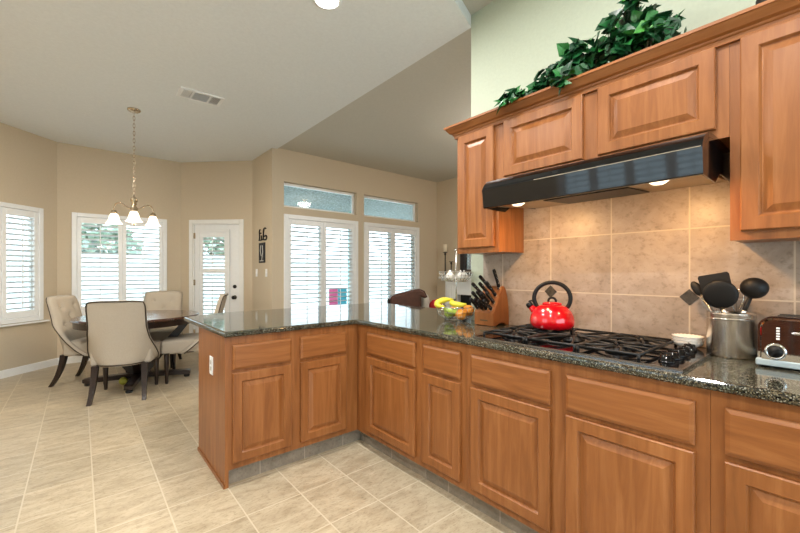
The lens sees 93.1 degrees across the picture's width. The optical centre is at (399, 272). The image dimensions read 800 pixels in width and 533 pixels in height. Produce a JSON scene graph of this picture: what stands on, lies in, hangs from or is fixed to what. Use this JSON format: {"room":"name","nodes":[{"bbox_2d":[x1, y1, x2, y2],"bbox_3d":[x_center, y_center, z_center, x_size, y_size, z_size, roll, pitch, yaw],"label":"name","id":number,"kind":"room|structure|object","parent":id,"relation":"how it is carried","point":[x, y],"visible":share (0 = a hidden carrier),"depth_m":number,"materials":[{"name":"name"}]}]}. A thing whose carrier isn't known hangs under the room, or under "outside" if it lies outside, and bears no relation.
{"room":"kitchen","nodes":[
{"label":"kitchen","id":0,"kind":"room"},
{"bbox_2d":[0,122,56,370],"bbox_3d":[-4.824,-0.257,4.097,0.140,3.030,2.141,0,0,5],"label":"wall","id":1,"kind":"structure","parent":0,"point":[28,161],"depth_m":4.84,"materials":[{"name":"beige paint"}]},
{"bbox_2d":[0,202,43,324],"bbox_3d":[-4.742,-0.107,4.280,0.086,1.450,1.360,0,0,5],"label":"plantation shutters","id":2,"kind":"object","parent":1,"relation":"attached to","point":[37,214],"visible":1,"depth_m":4.70,"materials":[{"name":"white paint"}]},
{"bbox_2d":[0,320,49,326],"bbox_3d":[-4.714,0.636,4.267,0.049,0.020,1.500,0,0,5],"label":"trim","id":3,"kind":"structure","parent":1,"relation":"attached to","point":[23,323],"depth_m":4.69,"materials":[{"name":"white wood"}]},
{"bbox_2d":[0,358,57,378],"bbox_3d":[-4.747,1.210,4.090,0.014,0.095,2.141,0,0,5],"label":"baseboard","id":4,"kind":"structure","parent":1,"relation":"attached to","point":[6,373],"depth_m":4.77,"materials":[{"name":"white wood"}]},
{"bbox_2d":[27,218,32,309],"bbox_3d":[-4.833,-0.107,4.287,0.050,1.370,1.280,0,0,5],"label":"window","id":5,"kind":"structure","parent":1,"relation":"in","point":[28,222],"depth_m":4.89,"materials":[{"name":"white glass"}]},
{"bbox_2d":[57,142,180,357],"bbox_3d":[-4.143,-0.257,5.689,1.483,3.030,0.140,0,0,-40],"label":"wall","id":6,"kind":"structure","parent":0,"point":[89,180],"depth_m":5.52,"materials":[{"name":"beige paint"}]},
{"bbox_2d":[58,356,89,363],"bbox_3d":[-4.093,1.210,5.631,1.483,0.095,0.014,0,0,-40],"label":"baseboard","id":7,"kind":"structure","parent":6,"relation":"attached to","point":[72,359],"depth_m":5.26,"materials":[{"name":"white wood"}]},
{"bbox_2d":[72,212,166,315],"bbox_3d":[-4.118,-0.107,5.623,1.135,1.450,0.086,0,0,-40],"label":"plantation shutters","id":8,"kind":"object","parent":6,"relation":"attached to","point":[78,219],"visible":0.79,"depth_m":5.58,"materials":[{"name":"white paint"}]},
{"bbox_2d":[197,229,229,332],"bbox_3d":[-2.978,0.158,6.071,0.540,1.680,0.086,0,0,5],"label":"plantation shutters","id":9,"kind":"object","parent":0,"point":[201,234],"visible":0.7,"depth_m":6.06,"materials":[{"name":"white paint"}]},
{"bbox_2d":[181,161,251,333],"bbox_3d":[-2.932,-0.257,6.134,1.192,3.030,0.140,0,0,5],"label":"wall","id":10,"kind":"structure","parent":0,"point":[217,190],"depth_m":6.06,"materials":[{"name":"beige paint"}]},
{"bbox_2d":[193,225,238,332],"bbox_3d":[-2.940,0.243,6.064,0.762,2.010,0.111,0,0,5],"label":"door","id":11,"kind":"structure","parent":10,"relation":"in","point":[234,229],"depth_m":6.05,"materials":[{"name":"white paint"}]},
{"bbox_2d":[189,219,243,332],"bbox_3d":[-2.929,0.208,6.115,0.910,2.100,0.138,0,0,5],"label":"trim","id":12,"kind":"structure","parent":10,"relation":"attached to","point":[240,222],"depth_m":6.07,"materials":[{"name":"white wood"}]},
{"bbox_2d":[0,0,470,181],"bbox_3d":[0.010,-1.857,2.855,7.500,0.170,9.850,0,0,-40],"label":"ceiling","id":13,"kind":"structure","parent":0,"point":[71,71],"depth_m":3.45,"materials":[{"name":"paint"}]},
{"bbox_2d":[105,107,159,226],"bbox_3d":[-2.866,-1.139,4.086,0.509,1.264,0.461,0,0,-35],"label":"chandelier","id":14,"kind":"object","parent":13,"relation":"hanging from","point":[133,216],"visible":1,"depth_m":4.10,"materials":[{"name":"white glass"}]},
{"bbox_2d":[176,86,224,106],"bbox_3d":[-2.007,-1.766,3.822,0.395,0.012,0.230,0,0,-40],"label":"ceiling vent","id":15,"kind":"object","parent":13,"relation":"in","point":[183,92],"visible":1,"depth_m":3.81,"materials":[{"name":"white metal"}]},
{"bbox_2d":[313,0,341,9],"bbox_3d":[-0.474,-1.768,2.466,0.186,0.008,0.186,0,0,-40],"label":"recessed light","id":16,"kind":"object","parent":13,"relation":"in","point":[323,4],"visible":1,"depth_m":2.50,"materials":[{"name":"white paint"}]},
{"bbox_2d":[0,352,515,532],"bbox_3d":[0.010,1.308,2.855,7.500,0.100,9.850,0,0,-40],"label":"floor","id":17,"kind":"structure","parent":0,"point":[122,462],"depth_m":2.29,"materials":[{"name":"beige tile"}]},
{"bbox_2d":[46,295,126,386],"bbox_3d":[-3.628,0.763,4.430,0.684,0.990,0.606,0,0,-10],"label":"dining chair","id":18,"kind":"object","parent":17,"relation":"on","point":[61,308],"visible":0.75,"depth_m":4.22,"materials":[{"name":"beige fabric"}]},
{"bbox_2d":[85,300,161,406],"bbox_3d":[-2.831,0.763,3.895,0.606,0.990,0.684,0,0,-23],"label":"dining chair","id":19,"kind":"object","parent":17,"relation":"on","point":[117,332],"visible":1,"depth_m":3.67,"materials":[{"name":"beige fabric"}]},
{"bbox_2d":[119,377,127,384],"bbox_3d":[-3.097,1.216,4.243,0.083,0.084,0.082,0,0,-40],"label":"ball","id":20,"kind":"object","parent":17,"relation":"on","point":[123,380],"visible":0.96,"depth_m":4.22,"materials":[{"name":"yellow rubber"}]},
{"bbox_2d":[69,310,198,392],"bbox_3d":[-3.028,0.878,4.407,1.230,0.760,1.230,0,0,-24],"label":"dining table","id":21,"kind":"object","parent":17,"relation":"on","point":[155,318],"visible":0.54,"depth_m":4.27,"materials":[{"name":"brown wood"}]},
{"bbox_2d":[144,291,182,367],"bbox_3d":[-3.314,0.763,5.194,0.606,0.990,0.684,0,0,-18],"label":"dining chair","id":22,"kind":"object","parent":17,"relation":"on","point":[154,300],"visible":0.4,"depth_m":5.38,"materials":[{"name":"beige fabric"}]},
{"bbox_2d":[160,293,227,383],"bbox_3d":[-2.459,0.763,4.605,0.684,0.990,0.606,0,0,-22],"label":"dining chair","id":23,"kind":"object","parent":17,"relation":"on","point":[184,343],"visible":0.5,"depth_m":4.33,"materials":[{"name":"beige fabric"}]},
{"bbox_2d":[197,324,359,489],"bbox_3d":[-0.585,0.818,2.967,1.664,0.880,0.656,0,0,-40],"label":"base cabinet","id":24,"kind":"object","parent":17,"relation":"on","point":[270,401],"visible":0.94,"depth_m":2.42,"materials":[{"name":"brown wood"}]},
{"bbox_2d":[209,356,212,375],"bbox_3d":[-1.203,0.593,2.416,0.008,0.116,0.072,0,0,-40],"label":"wall outlet","id":25,"kind":"object","parent":24,"relation":"attached to","point":[210,357],"visible":1,"depth_m":2.40,"materials":[{"name":"white paint"}]},
{"bbox_2d":[184,302,799,406],"bbox_3d":[0.315,0.360,2.131,2.008,0.035,4.090,0,0,-40],"label":"countertop","id":26,"kind":"structure","parent":24,"relation":"on","point":[741,377],"depth_m":2.17,"materials":[{"name":"stone"}]},
{"bbox_2d":[437,249,475,320],"bbox_3d":[0.399,0.086,2.693,0.280,0.511,0.280,0,0,-12],"label":"fruit stand","id":27,"kind":"object","parent":26,"relation":"on","point":[455,250],"visible":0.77,"depth_m":2.64,"materials":[{"name":"metal"}]},
{"bbox_2d":[434,297,456,307],"bbox_3d":[0.320,0.213,2.650,0.162,0.073,0.073,0,0,2],"label":"banana","id":28,"kind":"object","parent":27,"relation":"in","point":[438,302],"visible":0.97,"depth_m":2.65,"materials":[{"name":"yellow food"}]},
{"bbox_2d":[445,270,453,279],"bbox_3d":[0.350,0.018,2.666,0.063,0.068,0.062,0,0,-40],"label":"garlic bulb","id":29,"kind":"object","parent":27,"relation":"in","point":[450,273],"visible":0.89,"depth_m":2.65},
{"bbox_2d":[443,307,456,314],"bbox_3d":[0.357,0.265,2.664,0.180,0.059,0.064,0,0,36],"label":"apple","id":30,"kind":"object","parent":27,"relation":"in","point":[447,309],"visible":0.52,"depth_m":2.64,"materials":[{"name":"green food"}]},
{"bbox_2d":[439,271,472,281],"bbox_3d":[0.399,0.030,2.693,0.243,0.072,0.243,0,0,-40],"label":"basket","id":31,"kind":"object","parent":27,"relation":"on","point":[461,275],"depth_m":2.63,"materials":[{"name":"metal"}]},
{"bbox_2d":[437,304,475,319],"bbox_3d":[0.399,0.286,2.693,0.282,0.092,0.282,0,0,-40],"label":"basket","id":32,"kind":"object","parent":27,"relation":"on","point":[469,316],"depth_m":2.61,"materials":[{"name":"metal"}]},
{"bbox_2d":[456,270,464,279],"bbox_3d":[0.422,0.018,2.640,0.063,0.068,0.062,0,0,-40],"label":"garlic bulb","id":33,"kind":"object","parent":27,"relation":"in","point":[459,273],"visible":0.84,"depth_m":2.62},
{"bbox_2d":[455,309,466,319],"bbox_3d":[0.424,0.290,2.623,0.081,0.079,0.080,0,0,-40],"label":"orange","id":34,"kind":"object","parent":27,"relation":"in","point":[460,314],"visible":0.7,"depth_m":2.59,"materials":[{"name":"orange food"}]},
{"bbox_2d":[449,300,466,307],"bbox_3d":[0.398,0.219,2.621,0.081,0.050,0.126,0,0,-40],"label":"banana","id":35,"kind":"object","parent":34,"relation":"on","point":[453,303],"visible":1,"depth_m":2.59,"materials":[{"name":"yellow food"}]},
{"bbox_2d":[463,305,473,315],"bbox_3d":[0.480,0.267,2.660,0.081,0.079,0.080,0,0,-40],"label":"orange","id":36,"kind":"object","parent":27,"relation":"in","point":[466,306],"visible":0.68,"depth_m":2.63,"materials":[{"name":"orange food"}]},
{"bbox_2d":[475,286,508,325],"bbox_3d":[0.602,0.216,2.493,0.170,0.252,0.152,0,0,-40],"label":"knife block","id":37,"kind":"object","parent":26,"relation":"on","point":[500,313],"visible":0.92,"depth_m":2.44,"materials":[{"name":"brown wood"}]},
{"bbox_2d":[469,297,478,309],"bbox_3d":[0.483,0.205,2.458,0.097,0.086,0.016,0,0,-42],"label":"kitchen knife","id":38,"kind":"object","parent":37,"relation":"in","point":[470,299],"visible":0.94,"depth_m":2.45,"materials":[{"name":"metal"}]},
{"bbox_2d":[471,291,479,299],"bbox_3d":[0.499,0.164,2.473,0.103,0.087,0.016,0,0,-42],"label":"kitchen knife","id":39,"kind":"object","parent":37,"relation":"in","point":[473,293],"visible":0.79,"depth_m":2.45,"materials":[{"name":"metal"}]},
{"bbox_2d":[471,282,481,291],"bbox_3d":[0.512,0.114,2.485,0.123,0.099,0.016,0,0,-37],"label":"kitchen knife","id":40,"kind":"object","parent":37,"relation":"in","point":[473,284],"visible":0.73,"depth_m":2.46,"materials":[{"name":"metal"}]},
{"bbox_2d":[473,298,483,310],"bbox_3d":[0.504,0.205,2.432,0.098,0.084,0.016,0,0,-39],"label":"kitchen knife","id":41,"kind":"object","parent":37,"relation":"in","point":[474,299],"visible":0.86,"depth_m":2.42,"materials":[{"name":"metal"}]},
{"bbox_2d":[476,290,483,299],"bbox_3d":[0.524,0.161,2.448,0.099,0.092,0.016,0,0,-40],"label":"kitchen knife","id":42,"kind":"object","parent":37,"relation":"in","point":[477,291],"visible":0.76,"depth_m":2.43,"materials":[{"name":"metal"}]},
{"bbox_2d":[477,299,488,310],"bbox_3d":[0.527,0.207,2.404,0.100,0.082,0.016,0,0,-39],"label":"kitchen knife","id":43,"kind":"object","parent":37,"relation":"in","point":[480,302],"visible":0.99,"depth_m":2.40,"materials":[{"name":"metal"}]},
{"bbox_2d":[478,282,490,294],"bbox_3d":[0.547,0.112,2.446,0.120,0.103,0.016,0,0,-39],"label":"kitchen knife","id":44,"kind":"object","parent":37,"relation":"in","point":[480,284],"visible":0.77,"depth_m":2.42,"materials":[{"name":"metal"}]},
{"bbox_2d":[479,275,489,289],"bbox_3d":[0.557,0.068,2.482,0.117,0.098,0.016,0,0,-38],"label":"kitchen knife","id":45,"kind":"object","parent":37,"relation":"on","point":[481,278],"visible":0.65,"depth_m":2.46,"materials":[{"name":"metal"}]},
{"bbox_2d":[480,292,490,303],"bbox_3d":[0.546,0.165,2.417,0.104,0.086,0.016,0,0,-42],"label":"kitchen knife","id":46,"kind":"object","parent":37,"relation":"in","point":[482,294],"visible":0.93,"depth_m":2.40,"materials":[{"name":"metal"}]},
{"bbox_2d":[482,299,492,310],"bbox_3d":[0.551,0.206,2.376,0.099,0.083,0.016,0,0,-40],"label":"kitchen knife","id":47,"kind":"object","parent":37,"relation":"in","point":[484,301],"visible":1,"depth_m":2.37,"materials":[{"name":"black plastic"}]},
{"bbox_2d":[485,291,495,304],"bbox_3d":[0.570,0.163,2.391,0.102,0.089,0.016,0,0,-42],"label":"kitchen knife","id":48,"kind":"object","parent":37,"relation":"in","point":[487,294],"visible":1,"depth_m":2.38,"materials":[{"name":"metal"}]},
{"bbox_2d":[485,281,497,297],"bbox_3d":[0.581,0.109,2.410,0.116,0.108,0.016,0,0,-39],"label":"kitchen knife","id":49,"kind":"object","parent":37,"relation":"in","point":[488,285],"visible":1,"depth_m":2.40,"materials":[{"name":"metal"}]},
{"bbox_2d":[492,269,500,289],"bbox_3d":[0.625,0.046,2.449,0.066,0.134,0.019,0,0,-24],"label":"kitchen knife","id":50,"kind":"object","parent":37,"relation":"in","point":[493,270],"visible":1,"depth_m":2.44,"materials":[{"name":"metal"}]},
{"bbox_2d":[473,324,711,372],"bbox_3d":[0.880,0.321,1.808,0.546,0.043,0.899,0,0,-40],"label":"gas cooktop","id":51,"kind":"object","parent":26,"relation":"in","point":[647,351],"visible":0.86,"depth_m":1.65,"materials":[{"name":"black metal"}]},
{"bbox_2d":[526,280,574,330],"bbox_3d":[0.811,0.171,2.023,0.226,0.255,0.226,0,0,-14],"label":"tea kettle","id":52,"kind":"object","parent":51,"relation":"on","point":[549,315],"visible":1,"depth_m":1.96,"materials":[{"name":"red metal"}]},
{"bbox_2d":[671,339,703,347],"bbox_3d":[1.277,0.318,1.683,0.117,0.026,0.117,0,0,-40],"label":"dish","id":53,"kind":"object","parent":51,"relation":"on","point":[675,342],"visible":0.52,"depth_m":1.65,"materials":[{"name":"white ceramic"}]},
{"bbox_2d":[672,336,703,343],"bbox_3d":[1.277,0.305,1.683,0.117,0.026,0.117,0,0,-40],"label":"dish","id":54,"kind":"object","parent":53,"relation":"on","point":[674,339],"visible":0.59,"depth_m":1.64,"materials":[{"name":"white ceramic"}]},
{"bbox_2d":[672,333,703,340],"bbox_3d":[1.277,0.293,1.683,0.117,0.026,0.117,0,0,-40],"label":"dish","id":55,"kind":"object","parent":54,"relation":"on","point":[692,337],"visible":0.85,"depth_m":1.68,"materials":[{"name":"white ceramic"}]},
{"bbox_2d":[706,310,756,358],"bbox_3d":[1.367,0.254,1.567,0.161,0.178,0.161,0,0,-40],"label":"utensil crock","id":56,"kind":"object","parent":26,"relation":"on","point":[729,334],"visible":0.89,"depth_m":1.51,"materials":[{"name":"metal"}]},
{"bbox_2d":[690,281,712,311],"bbox_3d":[1.341,0.182,1.619,0.020,0.284,0.170,0,0,-30],"label":"serving spoon","id":57,"kind":"object","parent":56,"relation":"in","point":[695,287],"visible":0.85,"depth_m":1.67,"materials":[{"name":"metal"}]},
{"bbox_2d":[690,281,702,295],"bbox_3d":[1.310,0.072,1.673,0.035,0.072,0.018,-34,-32,33],"label":"bowl","id":58,"kind":"object","parent":57,"relation":"on","point":[695,286],"depth_m":1.67,"materials":[{"name":"black plastic"}]},
{"bbox_2d":[701,295,719,312],"bbox_3d":[1.347,0.203,1.602,0.118,0.241,0.059,0,0,40],"label":"whisk","id":59,"kind":"object","parent":56,"relation":"in","point":[705,306],"visible":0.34,"depth_m":1.62,"materials":[{"name":"metal"}]},
{"bbox_2d":[698,272,731,311],"bbox_3d":[1.342,0.161,1.607,0.026,0.327,0.127,0,0,-37],"label":"turner","id":60,"kind":"object","parent":56,"relation":"in","point":[703,280],"visible":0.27,"depth_m":1.62,"materials":[{"name":"black plastic"}]},
{"bbox_2d":[702,281,738,312],"bbox_3d":[1.325,0.179,1.569,0.110,0.291,0.046,0,0,21],"label":"spoon","id":61,"kind":"object","parent":56,"relation":"in","point":[721,295],"visible":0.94,"depth_m":1.56,"materials":[{"name":"black plastic"}]},
{"bbox_2d":[732,289,743,313],"bbox_3d":[1.391,0.194,1.552,0.062,0.256,0.062,0,0,-13],"label":"whisk","id":62,"kind":"object","parent":56,"relation":"in","point":[739,289],"visible":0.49,"depth_m":1.55,"materials":[{"name":"metal"}]},
{"bbox_2d":[739,278,769,313],"bbox_3d":[1.393,0.173,1.528,0.063,0.304,0.135,0,0,-31],"label":"ladle","id":63,"kind":"object","parent":56,"relation":"in","point":[755,288],"visible":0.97,"depth_m":1.49,"materials":[{"name":"black plastic"}]},
{"bbox_2d":[740,278,769,298],"bbox_3d":[1.405,0.064,1.504,0.088,0.085,0.059,23,20,38],"label":"bowl","id":64,"kind":"object","parent":63,"relation":"on","point":[755,288],"depth_m":1.49,"materials":[{"name":"black plastic"}]},
{"bbox_2d":[755,313,799,369],"bbox_3d":[1.470,0.239,1.328,0.202,0.207,0.310,0,0,-40],"label":"toaster","id":65,"kind":"object","parent":26,"relation":"on","point":[778,333],"visible":1,"depth_m":1.34,"materials":[{"name":"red metal"}]},
{"bbox_2d":[357,324,425,478],"bbox_3d":[0.112,0.818,2.732,0.614,0.880,0.710,0,0,-40],"label":"base cabinet","id":66,"kind":"object","parent":17,"relation":"on","point":[388,361],"visible":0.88,"depth_m":2.47,"materials":[{"name":"brown wood"}]},
{"bbox_2d":[387,289,426,306],"bbox_3d":[0.509,0.736,5.187,1.325,1.045,0.850,0,0,1],"label":"lounge seat","id":67,"kind":"object","parent":17,"relation":"on","point":[412,297],"visible":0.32,"depth_m":4.77,"materials":[{"name":"brown leather"}]},
{"bbox_2d":[421,294,429,306],"bbox_3d":[0.338,0.556,5.256,0.150,0.520,0.520,0,0,7],"label":"throw pillow","id":68,"kind":"object","parent":67,"relation":"on","point":[425,302],"visible":0.15,"depth_m":5.03,"materials":[{"name":"grey fabric"}]},
{"bbox_2d":[420,336,472,506],"bbox_3d":[0.457,0.818,2.323,0.614,0.880,0.359,0,0,-40],"label":"base cabinet","id":69,"kind":"object","parent":17,"relation":"on","point":[443,364],"visible":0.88,"depth_m":2.11,"materials":[{"name":"brown wood"}]},
{"bbox_2d":[439,276,470,307],"bbox_3d":[1.419,0.668,6.565,0.240,1.180,1.860,0,0,-40],"label":"fireplace","id":70,"kind":"object","parent":17,"relation":"on","point":[463,288],"visible":0.17,"depth_m":6.98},
{"bbox_2d":[443,244,446,274],"bbox_3d":[0.860,-0.228,7.212,0.100,0.610,0.100,0,0,-40],"label":"candlestick","id":71,"kind":"object","parent":70,"relation":"on","point":[444,245],"visible":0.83,"depth_m":7.20,"materials":[{"name":"metal"}]},
{"bbox_2d":[443,244,446,251],"bbox_3d":[0.860,-0.458,7.212,0.072,0.150,0.072,0,0,-40],"label":"candle","id":72,"kind":"object","parent":71,"relation":"on","point":[444,245],"depth_m":7.18,"materials":[{"name":"beige wax"}]},
{"bbox_2d":[439,276,470,280],"bbox_3d":[1.419,0.118,6.565,0.240,0.080,1.860,0,0,-40],"label":"mantel shelf","id":73,"kind":"object","parent":70,"relation":"attached to","point":[439,276],"depth_m":7.11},
{"bbox_2d":[460,254,470,276],"bbox_3d":[1.493,-0.357,6.628,0.044,0.870,1.120,0,0,-40],"label":"mirror","id":74,"kind":"object","parent":70,"relation":"on","point":[465,259],"visible":0.07,"depth_m":6.94,"materials":[{"name":"grey mirror"}]},
{"bbox_2d":[467,345,710,532],"bbox_3d":[0.899,0.818,1.799,0.614,0.880,1.009,0,0,-40],"label":"base cabinet","id":75,"kind":"object","parent":17,"relation":"on","point":[553,446],"visible":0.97,"depth_m":1.53,"materials":[{"name":"brown wood"}]},
{"bbox_2d":[711,390,799,532],"bbox_3d":[1.519,0.818,1.066,0.614,0.880,0.909,0,0,-40],"label":"base cabinet","id":76,"kind":"object","parent":17,"relation":"on","point":[755,443],"visible":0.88,"depth_m":1.14,"materials":[{"name":"brown wood"}]},
{"bbox_2d":[252,151,267,310],"bbox_3d":[-2.078,-0.257,5.809,0.140,3.030,0.657,0,0,-40],"label":"wall","id":77,"kind":"structure","parent":0,"point":[259,164],"depth_m":5.77,"materials":[{"name":"beige paint"}]},
{"bbox_2d":[259,242,264,262],"bbox_3d":[-2.067,-0.292,5.672,0.018,0.300,0.240,0,0,-40],"label":"wall plaque","id":78,"kind":"object","parent":77,"relation":"attached to","point":[261,245],"visible":1,"depth_m":5.64,"materials":[{"name":"black plastic"}]},
{"bbox_2d":[258,227,266,240],"bbox_3d":[-2.042,-0.565,5.641,0.023,0.194,0.322,0,0,-40],"label":"word sign","id":79,"kind":"object","parent":77,"relation":"attached to","point":[264,227],"visible":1,"depth_m":5.62,"materials":[{"name":"black plastic"}]},
{"bbox_2d":[284,186,411,219],"bbox_3d":[-0.413,-1.502,9.246,6.700,0.120,3.740,0,0,-40],"label":"ceiling","id":80,"kind":"structure","parent":0,"point":[293,196],"depth_m":7.95,"materials":[{"name":"paint"}]},
{"bbox_2d":[268,148,436,309],"bbox_3d":[-0.592,-0.267,6.536,3.350,3.050,0.150,0,0,-40],"label":"wall","id":81,"kind":"structure","parent":0,"point":[284,166],"depth_m":6.25,"materials":[{"name":"beige paint"}]},
{"bbox_2d":[284,183,353,214],"bbox_3d":[-1.270,-1.141,6.002,1.268,0.368,0.050,0,0,-40],"label":"window","id":82,"kind":"structure","parent":81,"relation":"in","point":[285,184],"depth_m":6.03,"materials":[{"name":"white plastic"}]},
{"bbox_2d":[318,227,350,305],"bbox_3d":[-1.268,0.213,6.004,1.180,2.030,0.050,0,0,-40],"label":"window","id":83,"kind":"structure","parent":81,"relation":"in","point":[318,227],"depth_m":6.00,"materials":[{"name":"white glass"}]},
{"bbox_2d":[284,214,357,308],"bbox_3d":[-1.202,0.193,5.926,1.284,2.084,0.086,0,0,-40],"label":"plantation shutters","id":84,"kind":"object","parent":83,"relation":"attached to","point":[289,219],"visible":0.59,"depth_m":5.89,"materials":[{"name":"white paint"}]},
{"bbox_2d":[364,196,414,221],"bbox_3d":[-0.201,-1.137,6.905,1.247,0.368,0.050,0,0,-40],"label":"window","id":85,"kind":"structure","parent":81,"relation":"in","point":[366,197],"depth_m":6.99,"materials":[{"name":"white plastic"}]},
{"bbox_2d":[388,233,413,297],"bbox_3d":[-0.196,0.213,6.909,1.165,2.030,0.050,0,0,-40],"label":"window","id":86,"kind":"structure","parent":81,"relation":"in","point":[412,277],"depth_m":7.24,"materials":[{"name":"white glass"}]},
{"bbox_2d":[364,222,419,302],"bbox_3d":[-0.131,0.193,6.831,1.269,2.084,0.086,0,0,-40],"label":"plantation shutters","id":87,"kind":"object","parent":86,"relation":"attached to","point":[372,227],"visible":0.59,"depth_m":6.79,"materials":[{"name":"white paint"}]},
{"bbox_2d":[429,298,441,308],"bbox_3d":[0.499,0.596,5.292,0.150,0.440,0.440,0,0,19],"label":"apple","id":88,"kind":"object","parent":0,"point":[431,305],"visible":0.11,"depth_m":5.11,"materials":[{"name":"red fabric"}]},
{"bbox_2d":[437,177,459,305],"bbox_3d":[3.290,-0.267,4.644,0.140,3.050,8.050,0,0,-40],"label":"wall","id":89,"kind":"structure","parent":0,"point":[447,189],"depth_m":7.36,"materials":[{"name":"beige paint"}]},
{"bbox_2d":[462,0,493,14],"bbox_3d":[0.150,-1.911,0.028,4.065,0.102,5.350,0,0,-40],"label":"ceiling","id":90,"kind":"structure","parent":0,"point":[473,6],"depth_m":2.63,"materials":[{"name":"beige paint"}]},
{"bbox_2d":[471,0,755,319],"bbox_3d":[1.975,-0.301,1.121,0.135,3.118,4.365,0,0,-40],"label":"wall","id":91,"kind":"structure","parent":0,"point":[512,41],"depth_m":2.40,"materials":[{"name":"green paint"}]},
{"bbox_2d":[457,125,523,254],"bbox_3d":[0.574,-0.506,2.440,0.285,0.772,0.322,0,0,-40],"label":"upper cabinet","id":92,"kind":"object","parent":91,"relation":"attached to","point":[482,231],"visible":0.84,"depth_m":2.34,"materials":[{"name":"brown wood"}]},
{"bbox_2d":[499,44,729,178],"bbox_3d":[1.013,-0.705,1.919,0.285,0.375,1.039,0,0,-40],"label":"upper cabinet","id":93,"kind":"object","parent":91,"relation":"attached to","point":[687,96],"visible":0.85,"depth_m":1.70,"materials":[{"name":"brown wood"}]},
{"bbox_2d":[482,132,729,211],"bbox_3d":[0.934,-0.427,1.823,0.522,0.176,0.932,0,0,-40],"label":"range hood","id":94,"kind":"object","parent":93,"relation":"attached to","point":[703,158],"visible":0.98,"depth_m":1.56,"materials":[{"name":"black metal"}]},
{"bbox_2d":[649,180,668,184],"bbox_3d":[1.020,-0.360,1.496,0.078,0.032,0.078,0,0,-40],"label":"lamp","id":95,"kind":"object","parent":94,"relation":"attached to","point":[661,182],"depth_m":1.48,"materials":[{"name":"beige glass"}]},
{"bbox_2d":[444,0,799,139],"bbox_3d":[1.170,-0.908,1.707,0.336,0.077,2.338,0,0,-40],"label":"crown molding","id":96,"kind":"structure","parent":91,"relation":"attached to","point":[729,29],"depth_m":1.61,"materials":[{"name":"brown wood"}]},
{"bbox_2d":[483,181,799,354],"bbox_3d":[1.316,-0.100,1.786,0.013,0.884,2.270,0,0,-40],"label":"backsplash","id":97,"kind":"structure","parent":91,"relation":"attached to","point":[629,264],"depth_m":1.90,"materials":[{"name":"tile"}]},
{"bbox_2d":[730,16,799,242],"bbox_3d":[1.643,-0.506,1.173,0.285,0.772,0.912,0,0,-40],"label":"upper cabinet","id":98,"kind":"object","parent":91,"relation":"attached to","point":[765,63],"visible":0.96,"depth_m":1.36,"materials":[{"name":"brown wood"}]},
{"bbox_3d":[1.211,-0.897,1.700,0.263,0.010,2.275,0,0,-40],"label":"deck","id":99,"kind":"object","parent":98,"relation":"on","visible":0},
{"bbox_2d":[493,0,686,114],"bbox_3d":[0.926,-1.077,1.932,0.409,0.403,0.871,0,0,-40],"label":"ivy plant","id":100,"kind":"object","parent":99,"relation":"on","point":[637,30],"visible":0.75,"depth_m":1.81,"materials":[{"name":"green plant"}]},
{"label":"outside","id":101,"kind":"structure","parent":0,"visible":0},
{"bbox_2d":[204,298,387,314],"bbox_3d":[-4.041,1.418,10.985,36.000,0.120,46.000,0,0,-40],"label":"patio","id":102,"kind":"structure","parent":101,"point":[370,300],"depth_m":15.99,"materials":[{"name":"concrete"}]},
{"bbox_2d":[82,223,142,253],"bbox_3d":[-11.686,-0.522,14.490,3.202,3.769,3.257,0,0,-40],"label":"tree","id":103,"kind":"object","parent":102,"relation":"on","point":[83,227],"visible":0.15,"depth_m":13.97,"materials":[{"name":"green plant"}]},
{"bbox_2d":[7,251,410,311],"bbox_3d":[-7.300,0.358,14.843,36.000,2.000,0.100,0,0,-40],"label":"fence","id":104,"kind":"object","parent":102,"relation":"on","point":[8,252],"visible":0.33,"depth_m":14.61,"materials":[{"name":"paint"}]},
{"bbox_2d":[204,237,223,253],"bbox_3d":[-8.586,-0.701,17.274,3.462,4.126,3.506,0,0,2],"label":"tree","id":105,"kind":"object","parent":102,"relation":"on","point":[205,241],"visible":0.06,"depth_m":16.51,"materials":[{"name":"green plant"}]},
{"bbox_2d":[329,289,346,304],"bbox_3d":[-1.314,0.848,7.740,0.480,1.020,0.470,0,0,2],"label":"patio chair","id":106,"kind":"object","parent":102,"relation":"on","point":[330,290],"visible":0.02,"depth_m":7.95,"materials":[{"name":"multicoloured fabric"}]},
{"bbox_2d":[348,211,350,303],"bbox_3d":[-1.084,-0.042,9.033,0.300,2.799,0.300,0,0,-40],"label":"patio post","id":107,"kind":"object","parent":102,"relation":"on","point":[350,211],"visible":0.04,"depth_m":9.03,"materials":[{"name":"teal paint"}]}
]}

